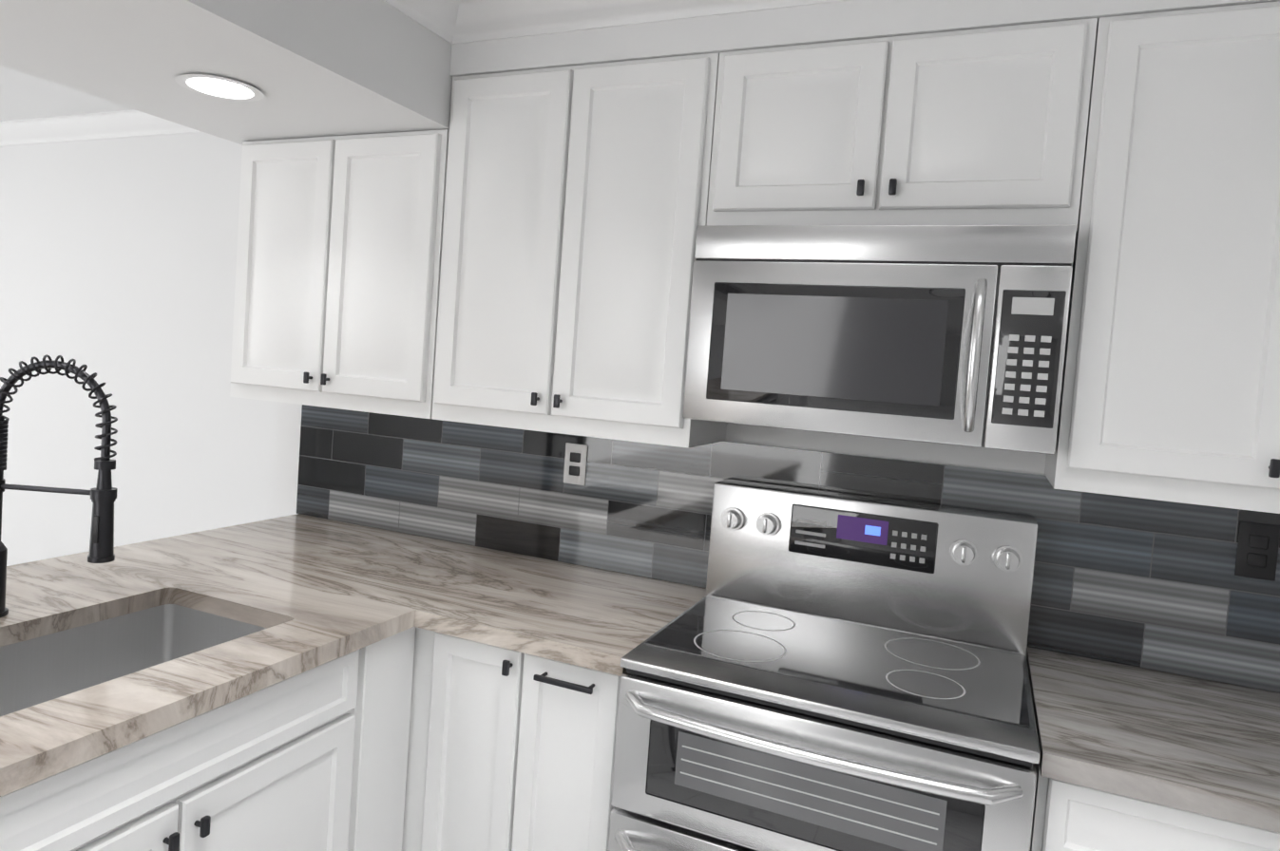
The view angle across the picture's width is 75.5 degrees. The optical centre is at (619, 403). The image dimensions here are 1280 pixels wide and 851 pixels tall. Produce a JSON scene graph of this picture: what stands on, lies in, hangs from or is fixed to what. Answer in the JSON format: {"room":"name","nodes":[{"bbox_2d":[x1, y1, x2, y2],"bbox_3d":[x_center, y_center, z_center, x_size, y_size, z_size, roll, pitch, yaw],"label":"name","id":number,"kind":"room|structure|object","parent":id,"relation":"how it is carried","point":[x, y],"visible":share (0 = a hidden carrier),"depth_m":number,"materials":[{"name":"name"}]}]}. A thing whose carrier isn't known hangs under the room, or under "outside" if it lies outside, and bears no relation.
{"room":"kitchen","nodes":[
{"label":"kitchen","id":0,"kind":"room"},
{"bbox_2d":[0,65,132,121],"bbox_3d":[-2.047,-1.137,0.891,8.720,0.050,5.150,5,3,24],"label":"ceiling","id":1,"kind":"structure","parent":0,"point":[23,96],"depth_m":3.40,"materials":[{"name":"white paint"}]},
{"bbox_2d":[0,0,452,145],"bbox_3d":[-1.675,-0.913,0.522,0.822,0.310,4.770,5,3,24],"label":"soffit","id":2,"kind":"structure","parent":1,"relation":"attached to","point":[311,68],"depth_m":1.93,"materials":[{"name":"white paint"}]},
{"bbox_2d":[174,73,264,101],"bbox_3d":[-0.978,-0.774,2.023,0.196,0.007,0.196,5,3,24],"label":"recessed light","id":3,"kind":"object","parent":2,"relation":"attached to","point":[219,86],"visible":0.98,"depth_m":2.01,"materials":[{"name":"white"}]},
{"bbox_2d":[383,0,463,44],"bbox_3d":[-1.325,-0.984,0.191,0.072,0.088,4.452,5,3,24],"label":"crown molding","id":4,"kind":"structure","parent":1,"relation":"attached to","point":[435,15],"depth_m":2.12,"materials":[{"name":"white"}]},
{"bbox_2d":[444,0,850,42],"bbox_3d":[0.615,-0.917,1.710,2.213,0.088,0.102,5,3,24],"label":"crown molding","id":5,"kind":"structure","parent":1,"relation":"attached to","point":[452,22],"depth_m":2.06,"materials":[{"name":"white"}]},
{"bbox_2d":[449,0,1279,76],"bbox_3d":[0.657,-0.883,1.922,2.303,0.170,0.318,5,3,24],"label":"crown molding","id":6,"kind":"structure","parent":1,"relation":"attached to","point":[850,20],"depth_m":1.88,"materials":[{"name":"white paint"}]},
{"bbox_2d":[0,132,1046,566],"bbox_3d":[-1.167,0.071,3.128,8.720,2.440,0.380,5,3,24],"label":"wall","id":7,"kind":"structure","parent":0,"point":[118,262],"depth_m":3.57,"materials":[{"name":"white paint"}]},
{"bbox_2d":[0,109,201,146],"bbox_3d":[-3.059,-1.282,3.953,4.380,0.088,0.072,5,3,24],"label":"crown molding","id":8,"kind":"structure","parent":7,"relation":"attached to","point":[124,124],"depth_m":3.63,"materials":[{"name":"white"}]},
{"bbox_2d":[229,129,449,419],"bbox_3d":[-0.799,-0.387,2.554,0.771,0.797,0.355,5,3,24],"label":"upper cabinet","id":9,"kind":"object","parent":7,"relation":"attached to","point":[338,268],"visible":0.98,"depth_m":2.40,"materials":[{"name":"white wood"}]},
{"bbox_2d":[431,52,726,448],"bbox_3d":[-0.093,-0.393,2.240,0.756,0.938,0.355,5,3,24],"label":"upper cabinet","id":10,"kind":"object","parent":7,"relation":"attached to","point":[576,206],"visible":1,"depth_m":2.09,"materials":[{"name":"white wood"}]},
{"bbox_2d":[296,404,1279,692],"bbox_3d":[0.278,0.311,2.276,3.075,0.412,0.008,5,3,24],"label":"backsplash","id":11,"kind":"structure","parent":7,"relation":"attached to","point":[1146,583],"depth_m":2.24,"materials":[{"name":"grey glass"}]},
{"bbox_2d":[563,442,587,485],"bbox_3d":[-0.133,0.181,2.449,0.072,0.120,0.007,5,3,24],"label":"electrical outlet","id":12,"kind":"object","parent":11,"relation":"attached to","point":[575,464],"visible":1,"depth_m":2.45,"materials":[{"name":"white plastic"}]},
{"bbox_2d":[1234,521,1279,581],"bbox_3d":[1.375,0.319,1.781,0.072,0.120,0.007,5,3,24],"label":"electrical outlet","id":13,"kind":"object","parent":11,"relation":"attached to","point":[1257,550],"visible":1,"depth_m":1.78,"materials":[{"name":"black plastic"}]},
{"bbox_2d":[706,18,1097,232],"bbox_3d":[0.627,-0.588,1.917,0.778,0.418,0.355,5,3,24],"label":"upper cabinet","id":14,"kind":"object","parent":7,"relation":"attached to","point":[983,126],"visible":1,"depth_m":1.76,"materials":[{"name":"white wood"}]},
{"bbox_2d":[682,224,1076,454],"bbox_3d":[0.574,-0.155,1.888,0.762,0.441,0.459,5,3,24],"label":"microwave","id":15,"kind":"object","parent":14,"relation":"attached to","point":[951,334],"visible":1,"depth_m":1.71,"materials":[{"name":"grey metal"}]},
{"bbox_2d":[1044,0,1279,514],"bbox_3d":[1.311,-0.264,1.618,0.757,0.938,0.355,5,3,24],"label":"upper cabinet","id":16,"kind":"object","parent":7,"relation":"attached to","point":[1171,385],"visible":1,"depth_m":1.57,"materials":[{"name":"white wood"}]},
{"bbox_3d":[-2.223,1.344,1.006,8.720,0.050,5.150,5,3,24],"label":"floor","id":17,"kind":"structure","parent":0,"visible":0},
{"bbox_2d":[0,649,358,850],"bbox_3d":[-1.020,0.942,1.537,0.607,0.871,0.877,5,3,24],"label":"base cabinet","id":18,"kind":"object","parent":17,"relation":"on","point":[268,769],"visible":0.96,"depth_m":1.49,"materials":[{"name":"white wood"}]},
{"bbox_2d":[346,627,415,850],"bbox_3d":[-0.816,0.934,2.029,0.580,0.871,0.182,5,3,24],"label":"base cabinet","id":19,"kind":"object","parent":17,"relation":"on","point":[381,713],"visible":0.35,"depth_m":1.89,"materials":[{"name":"white wood"}]},
{"bbox_2d":[401,627,620,850],"bbox_3d":[-0.162,0.976,2.131,0.573,0.871,0.641,5,3,24],"label":"base cabinet","id":20,"kind":"object","parent":17,"relation":"on","point":[510,750],"visible":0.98,"depth_m":1.86,"materials":[{"name":"white wood"}]},
{"bbox_2d":[608,478,1040,850],"bbox_3d":[0.445,0.855,1.804,0.765,1.228,0.728,5,3,24],"label":"range","id":21,"kind":"object","parent":17,"relation":"on","point":[811,670],"visible":1,"depth_m":1.65,"materials":[{"name":"grey metal"}]},
{"bbox_2d":[1030,764,1279,850],"bbox_3d":[1.154,1.096,1.548,0.759,0.871,0.641,5,3,24],"label":"base cabinet","id":22,"kind":"object","parent":17,"relation":"on","point":[1069,817],"visible":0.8,"depth_m":1.38,"materials":[{"name":"white wood"}]},
{"bbox_3d":[-1.763,0.966,-0.102,0.580,0.871,1.508,5,3,24],"label":"base cabinet","id":23,"kind":"object","parent":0,"visible":0},
{"bbox_2d":[0,514,543,797],"bbox_3d":[-1.441,0.477,0.984,0.998,0.040,3.768,5,3,24],"label":"countertop","id":24,"kind":"structure","parent":23,"relation":"on","point":[308,592],"depth_m":1.89,"materials":[{"name":"beige stone"}]},
{"bbox_2d":[0,354,117,617],"bbox_3d":[-1.167,0.172,1.667,0.260,0.541,0.159,5,3,24],"label":"faucet","id":25,"kind":"object","parent":24,"relation":"on","point":[103,494],"visible":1,"depth_m":1.66,"materials":[{"name":"black metal"}]},
{"bbox_2d":[0,604,267,717],"bbox_3d":[-1.044,0.620,1.569,0.471,0.240,0.783,5,3,24],"label":"sink","id":26,"kind":"object","parent":24,"relation":"in","point":[37,671],"visible":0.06,"depth_m":1.83,"materials":[{"name":"metal"}]},
{"bbox_2d":[414,558,706,676],"bbox_3d":[-0.098,0.521,2.103,0.511,0.040,0.635,5,3,24],"label":"countertop","id":27,"kind":"structure","parent":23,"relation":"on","point":[590,618],"depth_m":1.99,"materials":[{"name":"beige stone"}]},
{"bbox_2d":[1026,647,1279,833],"bbox_3d":[1.189,0.638,1.533,0.761,0.040,0.635,5,3,24],"label":"countertop","id":28,"kind":"structure","parent":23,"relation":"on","point":[1209,748],"depth_m":1.50,"materials":[{"name":"beige stone"}]}
]}

